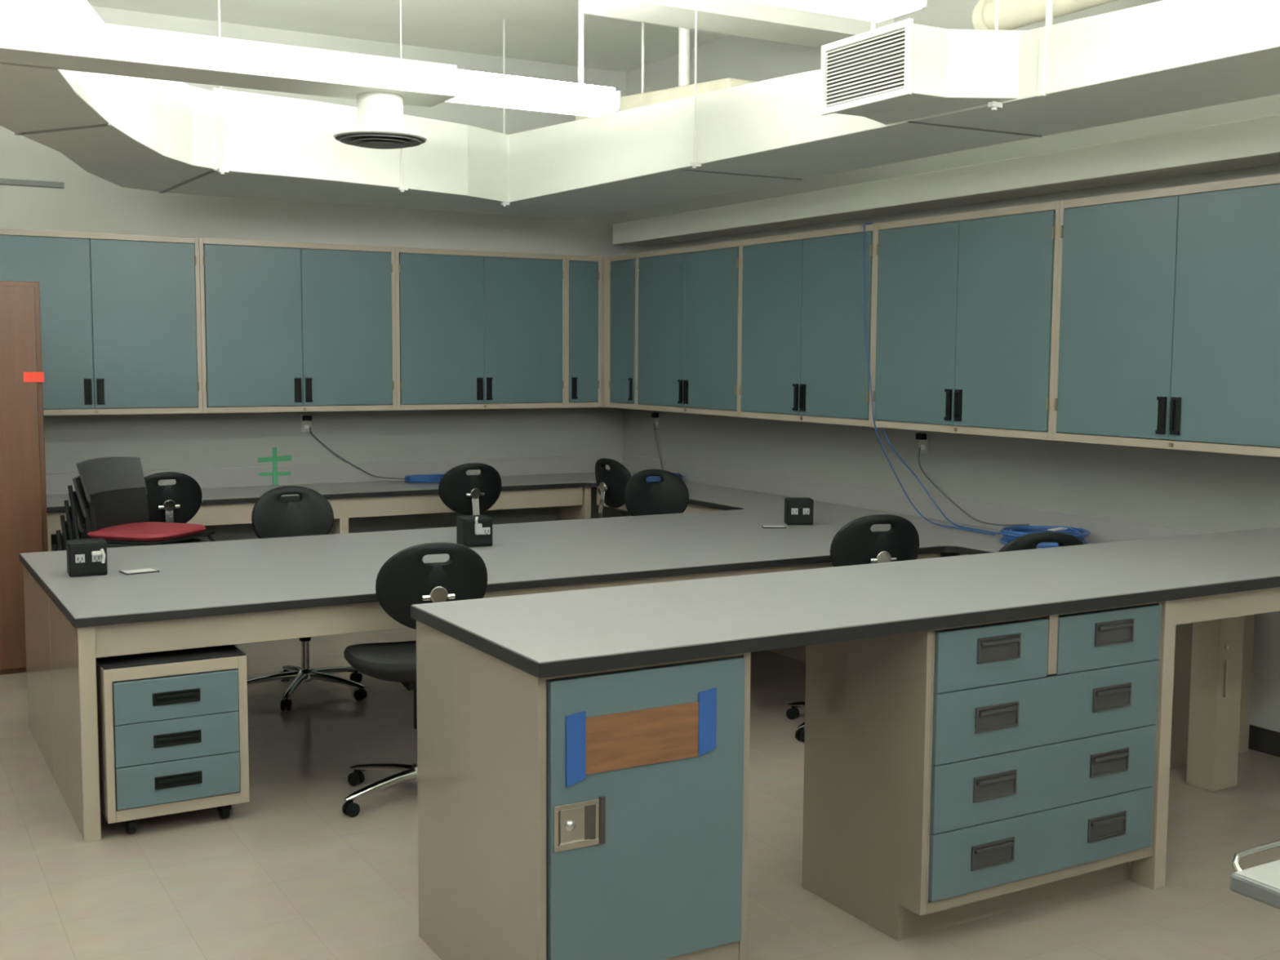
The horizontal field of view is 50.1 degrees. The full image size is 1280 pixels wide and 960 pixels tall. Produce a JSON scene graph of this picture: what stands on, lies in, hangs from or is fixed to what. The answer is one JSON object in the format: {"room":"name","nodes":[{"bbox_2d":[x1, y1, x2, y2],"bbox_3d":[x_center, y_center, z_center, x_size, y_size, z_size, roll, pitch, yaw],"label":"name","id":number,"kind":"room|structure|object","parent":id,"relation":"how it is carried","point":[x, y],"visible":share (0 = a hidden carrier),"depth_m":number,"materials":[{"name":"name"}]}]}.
{"room":"laboratory","nodes":[
{"label":"laboratory","id":0,"kind":"room"},
{"bbox_2d":[0,5,626,518],"bbox_3d":[-3.607,-1.000,8.296,8.000,3.700,0.100,-3,6,-30],"label":"wall","id":1,"kind":"structure","parent":0,"point":[88,202],"depth_m":8.97,"materials":[{"name":"white paint"}]},
{"bbox_2d":[0,228,202,415],"bbox_3d":[-3.306,-0.931,8.209,1.249,1.070,0.357,-3,6,-30],"label":"upper cabinet","id":2,"kind":"object","parent":1,"relation":"attached to","point":[120,314],"visible":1,"depth_m":8.13,"materials":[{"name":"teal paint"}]},
{"bbox_2d":[257,447,291,484],"bbox_3d":[-2.397,-0.091,9.005,0.220,0.245,0.020,-3,6,-30],"label":"tape","id":3,"kind":"object","parent":1,"relation":"attached to","point":[274,458],"visible":1,"depth_m":9.00,"materials":[{"name":"green plastic"}]},
{"bbox_2d":[198,237,396,413],"bbox_3d":[-2.223,-0.981,8.831,1.249,1.070,0.357,-3,6,-30],"label":"upper cabinet","id":4,"kind":"object","parent":1,"relation":"attached to","point":[286,326],"visible":0.9,"depth_m":8.68,"materials":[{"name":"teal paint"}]},
{"bbox_2d":[301,414,311,431],"bbox_3d":[-2.207,-0.375,9.083,0.072,0.114,0.040,-3,6,-30],"label":"wall outlet","id":5,"kind":"object","parent":1,"relation":"attached to","point":[306,420],"visible":1,"depth_m":9.09,"materials":[{"name":"white plastic"}]},
{"bbox_2d":[44,407,623,474],"bbox_3d":[-3.588,-0.180,8.323,7.994,0.462,0.006,-3,6,-30],"label":"backsplash","id":6,"kind":"structure","parent":1,"relation":"attached to","point":[188,441],"depth_m":9.19,"materials":[{"name":"grey paint"}]},
{"bbox_2d":[395,246,565,410],"bbox_3d":[-1.140,-1.030,9.454,1.249,1.070,0.357,-3,6,-30],"label":"upper cabinet","id":7,"kind":"object","parent":1,"relation":"attached to","point":[475,329],"visible":0.89,"depth_m":9.30,"materials":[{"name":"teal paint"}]},
{"bbox_2d":[565,254,601,408],"bbox_3d":[-0.475,-1.061,9.835,0.284,1.070,0.357,-3,6,-30],"label":"upper cabinet","id":8,"kind":"object","parent":1,"relation":"attached to","point":[583,273],"visible":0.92,"depth_m":9.69,"materials":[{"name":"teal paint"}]},
{"bbox_2d":[600,256,609,407],"bbox_3d":[-0.186,-1.073,9.992,0.373,1.069,0.373,-3,6,-30],"label":"post","id":9,"kind":"object","parent":1,"relation":"attached to","point":[605,260],"visible":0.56,"depth_m":9.75,"materials":[{"name":"beige paint"}]},
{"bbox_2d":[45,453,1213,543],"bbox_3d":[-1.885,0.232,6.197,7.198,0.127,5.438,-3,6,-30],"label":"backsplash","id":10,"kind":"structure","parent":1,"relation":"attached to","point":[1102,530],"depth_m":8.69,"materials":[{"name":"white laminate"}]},
{"bbox_2d":[86,0,728,72],"bbox_3d":[-0.556,-2.406,2.973,8.100,0.100,12.100,-3,6,-30],"label":"ceiling","id":11,"kind":"structure","parent":0,"point":[547,31],"depth_m":8.64,"materials":[{"name":"paint"}]},
{"bbox_2d":[217,0,228,174],"bbox_3d":[-2.168,-2.165,7.094,0.050,1.146,0.028,-3,6,-30],"label":"hanger","id":12,"kind":"object","parent":11,"relation":"hanging from","point":[222,170],"visible":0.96,"depth_m":7.12,"materials":[{"name":"white metal"}]},
{"bbox_2d":[82,0,621,117],"bbox_3d":[-1.200,-2.131,5.733,2.442,0.955,0.236,-3,6,-30],"label":"strip light","id":13,"kind":"object","parent":11,"relation":"hanging from","point":[477,88],"visible":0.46,"depth_m":6.12,"materials":[{"name":"white plastic"}]},
{"bbox_2d":[398,0,408,192],"bbox_3d":[-1.358,-2.226,7.830,0.050,1.146,0.028,-3,6,-30],"label":"hanger","id":14,"kind":"object","parent":11,"relation":"hanging from","point":[402,188],"visible":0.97,"depth_m":7.86,"materials":[{"name":"white metal"}]},
{"bbox_2d":[500,19,509,206],"bbox_3d":[-0.844,-2.290,8.567,0.050,1.146,0.028,-3,6,-30],"label":"hanger","id":15,"kind":"object","parent":11,"relation":"hanging from","point":[504,204],"visible":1,"depth_m":8.53,"materials":[{"name":"white metal"}]},
{"bbox_2d":[0,0,1279,219],"bbox_3d":[-1.441,-1.541,4.351,7.070,0.720,8.220,-3,6,-30],"label":"air duct","id":16,"kind":"object","parent":15,"relation":"hanging from","point":[115,100],"visible":0.99,"depth_m":5.77,"materials":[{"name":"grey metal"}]},
{"bbox_2d":[0,177,64,188],"bbox_3d":[-3.357,-1.567,7.193,0.620,0.030,0.040,-3,6,-30],"label":"strut","id":17,"kind":"object","parent":16,"relation":"attached to","point":[2,181],"visible":1,"depth_m":7.25,"materials":[{"name":"grey metal"}]},
{"bbox_2d":[333,128,426,141],"bbox_3d":[-0.966,-1.284,5.102,0.344,0.026,0.344,-3,6,-30],"label":"diffuser","id":18,"kind":"object","parent":16,"relation":"attached to","point":[359,134],"depth_m":5.00,"materials":[{"name":"metal"}]},
{"bbox_2d":[820,17,913,115],"bbox_3d":[0.862,-1.576,5.258,0.018,0.272,0.530,-3,6,-30],"label":"grille","id":19,"kind":"object","parent":16,"relation":"attached to","point":[873,66],"depth_m":5.24,"materials":[{"name":"white metal"}]},
{"bbox_2d":[972,0,1117,30],"bbox_3d":[3.411,-1.734,2.811,0.180,0.180,7.550,-3,6,-30],"label":"insulated pipe","id":20,"kind":"object","parent":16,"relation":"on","point":[1012,14],"visible":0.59,"depth_m":5.82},
{"bbox_2d":[640,22,644,93],"bbox_3d":[0.017,-2.469,7.797,0.019,0.640,0.020,-3,6,-30],"label":"hanger","id":21,"kind":"object","parent":11,"relation":"hanging from","point":[642,57],"visible":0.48,"depth_m":7.80,"materials":[{"name":"white metal"}]},
{"bbox_2d":[678,27,690,86],"bbox_3d":[0.238,-2.404,7.317,0.061,0.680,0.064,-3,6,-30],"label":"hanger","id":22,"kind":"object","parent":11,"relation":"hanging from","point":[684,34],"visible":0.48,"depth_m":7.31,"materials":[{"name":"white metal"}]},
{"bbox_2d":[689,0,701,168],"bbox_3d":[0.280,-2.119,6.765,0.050,1.146,0.028,-3,6,-30],"label":"hanger","id":23,"kind":"object","parent":11,"relation":"hanging from","point":[695,165],"visible":1,"depth_m":6.78,"materials":[{"name":"white metal"}]},
{"bbox_2d":[583,0,893,48],"bbox_3d":[0.547,-2.561,7.219,1.750,0.345,0.350,-3,6,-30],"label":"strip light","id":24,"kind":"object","parent":11,"relation":"hanging from","point":[740,18],"depth_m":7.12,"materials":[{"name":"paint"}]},
{"bbox_2d":[742,0,926,22],"bbox_3d":[-0.180,-1.956,3.871,2.422,0.955,0.236,-3,6,-30],"label":"strip light","id":25,"kind":"object","parent":11,"relation":"hanging from","point":[875,11],"visible":1,"depth_m":4.41,"materials":[{"name":"white plastic"}]},
{"bbox_2d":[870,21,876,30],"bbox_3d":[1.048,-2.210,6.123,0.027,0.840,0.028,-3,6,-30],"label":"hanger","id":26,"kind":"object","parent":11,"relation":"hanging from","point":[873,24],"visible":0.02,"depth_m":6.13,"materials":[{"name":"white metal"}]},
{"bbox_2d":[987,0,1002,111],"bbox_3d":[1.341,-1.962,5.110,0.050,1.146,0.028,-3,6,-30],"label":"hanger","id":27,"kind":"object","parent":11,"relation":"hanging from","point":[994,105],"visible":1,"depth_m":5.14,"materials":[{"name":"white metal"}]},
{"bbox_2d":[1044,0,1053,26],"bbox_3d":[1.609,-2.121,5.354,0.027,0.870,0.028,-3,6,-30],"label":"hanger","id":28,"kind":"object","parent":11,"relation":"hanging from","point":[1049,3],"visible":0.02,"depth_m":5.37,"materials":[{"name":"white metal"}]},
{"bbox_2d":[0,626,1279,959],"bbox_3d":[-0.581,1.378,3.316,8.100,0.100,12.100,-3,6,-30],"label":"floor","id":29,"kind":"structure","parent":0,"point":[288,875],"depth_m":4.39,"materials":[{"name":"plastic"}]},
{"bbox_2d":[0,280,48,675],"bbox_3d":[-3.565,-0.008,6.900,1.005,1.975,0.512,-3,6,-30],"label":"door","id":30,"kind":"structure","parent":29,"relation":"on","point":[23,491],"depth_m":6.87,"materials":[{"name":"red wood"}]},
{"bbox_2d":[23,372,44,382],"bbox_3d":[-3.053,-0.518,6.892,0.095,0.050,0.074,-3,6,-30],"label":"tag","id":31,"kind":"object","parent":30,"relation":"attached to","point":[28,376],"visible":1,"depth_m":6.86,"materials":[{"name":"red plastic"}]},
{"bbox_2d":[52,520,69,551],"bbox_3d":[-2.532,0.588,6.791,0.524,0.808,0.530,2,5,17],"label":"chair","id":32,"kind":"object","parent":29,"relation":"on","point":[54,547],"visible":0.02,"depth_m":6.61,"materials":[{"name":"black plastic"}]},
{"bbox_2d":[56,505,81,551],"bbox_3d":[-2.507,0.516,6.777,0.524,0.808,0.530,2,5,17],"label":"chair","id":33,"kind":"object","parent":32,"relation":"on","point":[58,532],"visible":0.02,"depth_m":6.58,"materials":[{"name":"black plastic"}]},
{"bbox_2d":[59,490,87,550],"bbox_3d":[-2.483,0.444,6.763,0.524,0.808,0.530,2,5,17],"label":"chair","id":34,"kind":"object","parent":33,"relation":"on","point":[81,519],"visible":0.09,"depth_m":6.59,"materials":[{"name":"black fabric"}]},
{"bbox_2d":[63,475,201,545],"bbox_3d":[-2.459,0.372,6.750,0.524,0.808,0.530,2,5,17],"label":"chair","id":35,"kind":"object","parent":34,"relation":"on","point":[84,504],"visible":0.16,"depth_m":6.58,"materials":[{"name":"black plastic"}]},
{"bbox_2d":[67,457,215,547],"bbox_3d":[-2.434,0.300,6.736,0.524,0.808,0.530,2,5,17],"label":"chair","id":36,"kind":"object","parent":35,"relation":"on","point":[115,490],"visible":0.85,"depth_m":6.72,"materials":[{"name":"red fabric"}]},
{"bbox_2d":[95,644,249,833],"bbox_3d":[-1.692,0.884,4.874,0.467,0.588,0.543,-3,6,-30],"label":"pedestal","id":37,"kind":"object","parent":29,"relation":"on","point":[173,725],"visible":0.95,"depth_m":4.64,"materials":[{"name":"beige paint"}]},
{"bbox_2d":[144,471,206,542],"bbox_3d":[-2.693,0.425,7.697,0.637,0.980,0.623,-3,6,-32],"label":"chair","id":38,"kind":"object","parent":29,"relation":"on","point":[180,502],"visible":0.29,"depth_m":7.47,"materials":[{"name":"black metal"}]},
{"bbox_2d":[247,485,367,710],"bbox_3d":[-1.615,0.537,6.544,0.637,0.980,0.623,-2,6,-28],"label":"chair","id":39,"kind":"object","parent":29,"relation":"on","point":[312,514],"visible":0.64,"depth_m":6.65,"materials":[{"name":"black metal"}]},
{"bbox_2d":[46,486,591,551],"bbox_3d":[-3.339,0.510,8.115,6.564,0.728,0.626,-3,6,-30],"label":"frame","id":40,"kind":"object","parent":29,"relation":"on","point":[229,522],"depth_m":8.94,"materials":[{"name":"beige paint"}]},
{"bbox_2d":[18,453,1213,627],"bbox_3d":[-1.885,0.247,6.198,7.198,0.159,5.438,-3,6,-30],"label":"countertop","id":41,"kind":"structure","parent":40,"relation":"on","point":[239,576],"depth_m":6.35,"materials":[{"name":"white laminate"}]},
{"bbox_2d":[66,538,107,577],"bbox_3d":[-2.159,0.304,5.351,0.138,0.132,0.129,-2,6,-27],"label":"outlet box","id":42,"kind":"object","parent":41,"relation":"on","point":[88,557],"visible":1,"depth_m":5.31,"materials":[{"name":"black plastic"}]},
{"bbox_2d":[75,554,84,563],"bbox_3d":[-2.162,0.303,5.291,0.034,0.032,0.003,-2,6,-27],"label":"socket","id":43,"kind":"object","parent":42,"relation":"attached to","point":[79,558],"depth_m":5.29,"materials":[{"name":"white plastic"}]},
{"bbox_2d":[92,555,101,561],"bbox_3d":[-2.108,0.301,5.318,0.034,0.032,0.003,-2,6,-27],"label":"socket","id":44,"kind":"object","parent":42,"relation":"attached to","point":[95,557],"depth_m":5.32,"materials":[{"name":"white plastic"}]},
{"bbox_2d":[119,568,159,574],"bbox_3d":[-1.983,0.362,5.426,0.128,0.006,0.094,-4,7,-38],"label":"card","id":45,"kind":"object","parent":41,"relation":"on","point":[147,570],"visible":1,"depth_m":5.41,"materials":[{"name":"white paper"}]},
{"bbox_2d":[310,426,444,482],"bbox_3d":[-1.732,-0.168,9.207,0.932,0.380,0.246,-2,6,-20],"label":"cable coil","id":46,"kind":"object","parent":41,"relation":"on","point":[420,477],"visible":0.8,"depth_m":9.23,"materials":[{"name":"plastic"}]},
{"bbox_2d":[456,515,492,546],"bbox_3d":[-0.748,0.229,6.228,0.138,0.140,0.133,-2,6,-25],"label":"outlet box","id":47,"kind":"object","parent":41,"relation":"on","point":[473,531],"visible":1,"depth_m":6.19,"materials":[{"name":"black plastic"}]},
{"bbox_2d":[483,527,489,534],"bbox_3d":[-0.694,0.231,6.198,0.034,0.032,0.003,-2,6,-25],"label":"socket","id":48,"kind":"object","parent":47,"relation":"attached to","point":[486,530],"depth_m":6.20,"materials":[{"name":"white plastic"}]},
{"bbox_2d":[632,423,682,481],"bbox_3d":[0.082,-0.189,9.569,0.353,0.381,0.534,-3,6,-30],"label":"cable","id":49,"kind":"object","parent":41,"relation":"on","point":[657,478],"visible":0.23,"depth_m":9.46,"materials":[{"name":"plastic"}]},
{"bbox_2d":[761,524,786,528],"bbox_3d":[0.681,0.238,6.974,0.118,0.006,0.084,0,5,-1],"label":"card","id":50,"kind":"object","parent":41,"relation":"on","point":[762,526],"visible":1,"depth_m":6.96,"materials":[{"name":"white plastic"}]},
{"bbox_2d":[784,497,813,524],"bbox_3d":[0.825,0.163,7.117,0.138,0.132,0.119,0,5,-1],"label":"outlet box","id":51,"kind":"object","parent":41,"relation":"on","point":[797,511],"visible":1,"depth_m":7.06,"materials":[{"name":"black plastic"}]},
{"bbox_2d":[791,508,798,514],"bbox_3d":[0.797,0.162,7.059,0.034,0.032,0.003,0,5,-1],"label":"socket","id":52,"kind":"object","parent":51,"relation":"attached to","point":[793,511],"depth_m":7.06,"materials":[{"name":"white plastic"}]},
{"bbox_2d":[803,508,809,514],"bbox_3d":[0.857,0.162,7.061,0.034,0.032,0.003,0,5,-1],"label":"socket","id":53,"kind":"object","parent":51,"relation":"attached to","point":[806,511],"depth_m":7.06,"materials":[{"name":"white plastic"}]},
{"bbox_2d":[877,420,1090,547],"bbox_3d":[1.673,-0.006,6.770,0.395,0.542,1.329,-3,6,-30],"label":"cable coil","id":54,"kind":"object","parent":41,"relation":"on","point":[1017,531],"visible":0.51,"depth_m":6.53,"materials":[{"name":"blue plastic"}]},
{"bbox_2d":[342,542,487,817],"bbox_3d":[-0.788,0.682,4.997,0.637,0.980,0.623,-2,6,-22],"label":"chair","id":55,"kind":"object","parent":29,"relation":"on","point":[404,580],"visible":0.6,"depth_m":4.78,"materials":[{"name":"black plastic"}]},
{"bbox_2d":[415,462,502,528],"bbox_3d":[-1.095,0.366,8.465,0.637,0.980,0.623,-2,6,-26],"label":"chair","id":56,"kind":"object","parent":29,"relation":"on","point":[464,494],"visible":0.36,"depth_m":8.21,"materials":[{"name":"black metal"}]},
{"bbox_2d":[22,552,941,842],"bbox_3d":[-0.616,0.703,6.176,3.782,0.728,1.632,-3,6,-30],"label":"bench base","id":57,"kind":"object","parent":29,"relation":"on","point":[60,656],"visible":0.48,"depth_m":4.85,"materials":[{"name":"beige paint"}]},
{"bbox_2d":[416,620,751,959],"bbox_3d":[-0.167,0.850,3.606,0.583,0.905,0.798,-3,6,-30],"label":"base cabinet","id":58,"kind":"object","parent":29,"relation":"on","point":[650,861],"visible":0.84,"depth_m":3.31,"materials":[{"name":"teal metal"}]},
{"bbox_2d":[565,688,716,787],"bbox_3d":[0.008,0.604,3.232,0.407,0.184,0.005,-3,6,-30],"label":"wood panel","id":59,"kind":"object","parent":58,"relation":"attached to","point":[631,739],"depth_m":3.23,"materials":[{"name":"brown wood"}]},
{"bbox_2d":[595,457,631,518],"bbox_3d":[-0.019,0.339,8.830,0.623,0.980,0.637,-3,6,-36],"label":"chair","id":60,"kind":"object","parent":29,"relation":"on","point":[611,483],"visible":0.34,"depth_m":8.63,"materials":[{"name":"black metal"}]},
{"bbox_2d":[624,469,688,515],"bbox_3d":[0.153,0.446,7.663,0.637,0.980,0.623,-2,6,-22],"label":"chair","id":61,"kind":"object","parent":29,"relation":"on","point":[670,495],"visible":0.2,"depth_m":7.81,"materials":[{"name":"black plastic"}]},
{"bbox_2d":[786,514,919,742],"bbox_3d":[0.950,0.608,5.938,0.637,0.980,0.623,-1,5,-13],"label":"chair","id":62,"kind":"object","parent":29,"relation":"on","point":[855,543],"visible":0.3,"depth_m":5.67,"materials":[{"name":"black plastic"}]},
{"bbox_2d":[596,487,1254,768],"bbox_3d":[1.118,0.587,7.575,0.555,0.728,4.720,-3,6,-30],"label":"bench","id":63,"kind":"object","parent":29,"relation":"on","point":[1184,633],"depth_m":5.49,"materials":[{"name":"beige paint"}]},
{"bbox_2d":[801,601,1162,940],"bbox_3d":[1.044,0.807,4.168,0.933,0.905,0.559,-3,6,-30],"label":"base cabinet","id":64,"kind":"object","parent":29,"relation":"on","point":[954,775],"visible":0.97,"depth_m":3.92,"materials":[{"name":"teal metal"}]},
{"bbox_2d":[997,531,1084,552],"bbox_3d":[1.496,0.659,5.412,0.637,0.980,0.623,-1,5,-10],"label":"chair","id":65,"kind":"object","parent":29,"relation":"on","point":[1028,541],"visible":0.09,"depth_m":5.12,"materials":[{"name":"black plastic"}]},
{"bbox_2d":[1130,586,1279,889],"bbox_3d":[2.093,0.747,4.902,1.618,0.905,0.762,-3,6,-30],"label":"bench base","id":66,"kind":"object","parent":29,"relation":"on","point":[1218,620],"visible":0.55,"depth_m":5.14,"materials":[{"name":"beige paint"}]},
{"bbox_2d":[410,527,1279,678],"bbox_3d":[1.187,0.319,4.343,3.728,0.036,0.812,-3,6,-30],"label":"countertop","id":67,"kind":"structure","parent":66,"relation":"on","point":[542,635],"depth_m":3.87,"materials":[{"name":"grey laminate"}]},
{"bbox_2d":[1230,840,1279,909],"bbox_3d":[1.555,1.039,2.344,0.950,0.777,0.656,-3,6,-30],"label":"utility cart","id":68,"kind":"object","parent":29,"relation":"on","point":[1261,883],"visible":1,"depth_m":2.31,"materials":[{"name":"silver metal"}]},
{"bbox_2d":[623,0,1279,732],"bbox_3d":[2.897,-0.672,5.135,0.100,3.700,12.100,-3,6,-30],"label":"wall","id":69,"kind":"structure","parent":0,"point":[731,56],"depth_m":7.15,"materials":[{"name":"white paint"}]},
{"bbox_2d":[608,253,637,409],"bbox_3d":[0.013,-1.042,9.664,0.357,1.070,0.396,-3,6,-30],"label":"upper cabinet","id":70,"kind":"object","parent":69,"relation":"attached to","point":[623,273],"visible":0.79,"depth_m":9.57,"materials":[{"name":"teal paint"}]},
{"bbox_2d":[651,412,659,427],"bbox_3d":[0.112,-0.431,9.864,0.040,0.114,0.072,-3,6,-30],"label":"wall outlet","id":71,"kind":"object","parent":69,"relation":"attached to","point":[656,415],"visible":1,"depth_m":9.86,"materials":[{"name":"white plastic"}]},
{"bbox_2d":[636,240,741,417],"bbox_3d":[0.427,-0.975,8.949,0.357,1.070,1.259,-3,6,-30],"label":"upper cabinet","id":72,"kind":"object","parent":69,"relation":"attached to","point":[688,332],"visible":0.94,"depth_m":8.81,"materials":[{"name":"teal paint"}]},
{"bbox_2d":[738,223,875,426],"bbox_3d":[1.056,-0.872,7.863,0.357,1.070,1.257,-3,6,-30],"label":"upper cabinet","id":73,"kind":"object","parent":69,"relation":"attached to","point":[803,354],"visible":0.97,"depth_m":7.72,"materials":[{"name":"teal paint"}]},
{"bbox_2d":[862,222,995,535],"bbox_3d":[1.507,-0.547,6.981,0.170,1.572,0.944,-3,6,-35],"label":"hanging cable","id":74,"kind":"object","parent":73,"relation":"hanging from","point":[864,224],"visible":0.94,"depth_m":7.25,"materials":[{"name":"plastic"}]},
{"bbox_2d":[915,431,928,453],"bbox_3d":[1.524,-0.201,7.423,0.040,0.114,0.072,-3,6,-30],"label":"wall outlet","id":75,"kind":"object","parent":69,"relation":"attached to","point":[922,437],"visible":1,"depth_m":7.41,"materials":[{"name":"white plastic"}]},
{"bbox_2d":[920,444,924,449],"bbox_3d":[1.534,-0.177,7.430,0.002,0.026,0.032,-3,6,-30],"label":"socket","id":76,"kind":"object","parent":75,"relation":"attached to","point":[922,446],"depth_m":7.43,"materials":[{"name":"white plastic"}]},
{"bbox_2d":[613,114,1279,246],"bbox_3d":[2.815,-1.288,4.856,0.268,0.145,11.600,-3,6,-30],"label":"soffit","id":77,"kind":"object","parent":69,"relation":"attached to","point":[1253,142],"visible":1,"depth_m":6.57,"materials":[{"name":"white paint"}]},
{"bbox_2d":[623,408,1279,533],"bbox_3d":[2.871,0.149,5.140,0.006,0.462,12.000,-3,6,-30],"label":"backsplash","id":78,"kind":"structure","parent":69,"relation":"attached to","point":[1215,492],"depth_m":6.95,"materials":[{"name":"grey paint"}]},
{"bbox_2d":[871,200,1060,439],"bbox_3d":[1.685,-0.769,6.775,0.357,1.070,1.264,-3,6,-30],"label":"upper cabinet","id":79,"kind":"object","parent":69,"relation":"attached to","point":[966,303],"visible":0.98,"depth_m":6.62,"materials":[{"name":"teal paint"}]},
{"bbox_2d":[1052,173,1279,457],"bbox_3d":[2.319,-0.666,5.679,0.357,1.070,1.274,-3,6,-30],"label":"upper cabinet","id":80,"kind":"object","parent":69,"relation":"attached to","point":[1167,333],"visible":1,"depth_m":5.60,"materials":[{"name":"teal paint"}]},
{"bbox_2d":[1248,724,1279,757],"bbox_3d":[2.862,1.126,5.227,0.012,0.100,12.000,-3,6,-30],"label":"baseboard","id":81,"kind":"structure","parent":69,"relation":"attached to","point":[1261,740],"depth_m":5.68,"materials":[{"name":"rubber"}]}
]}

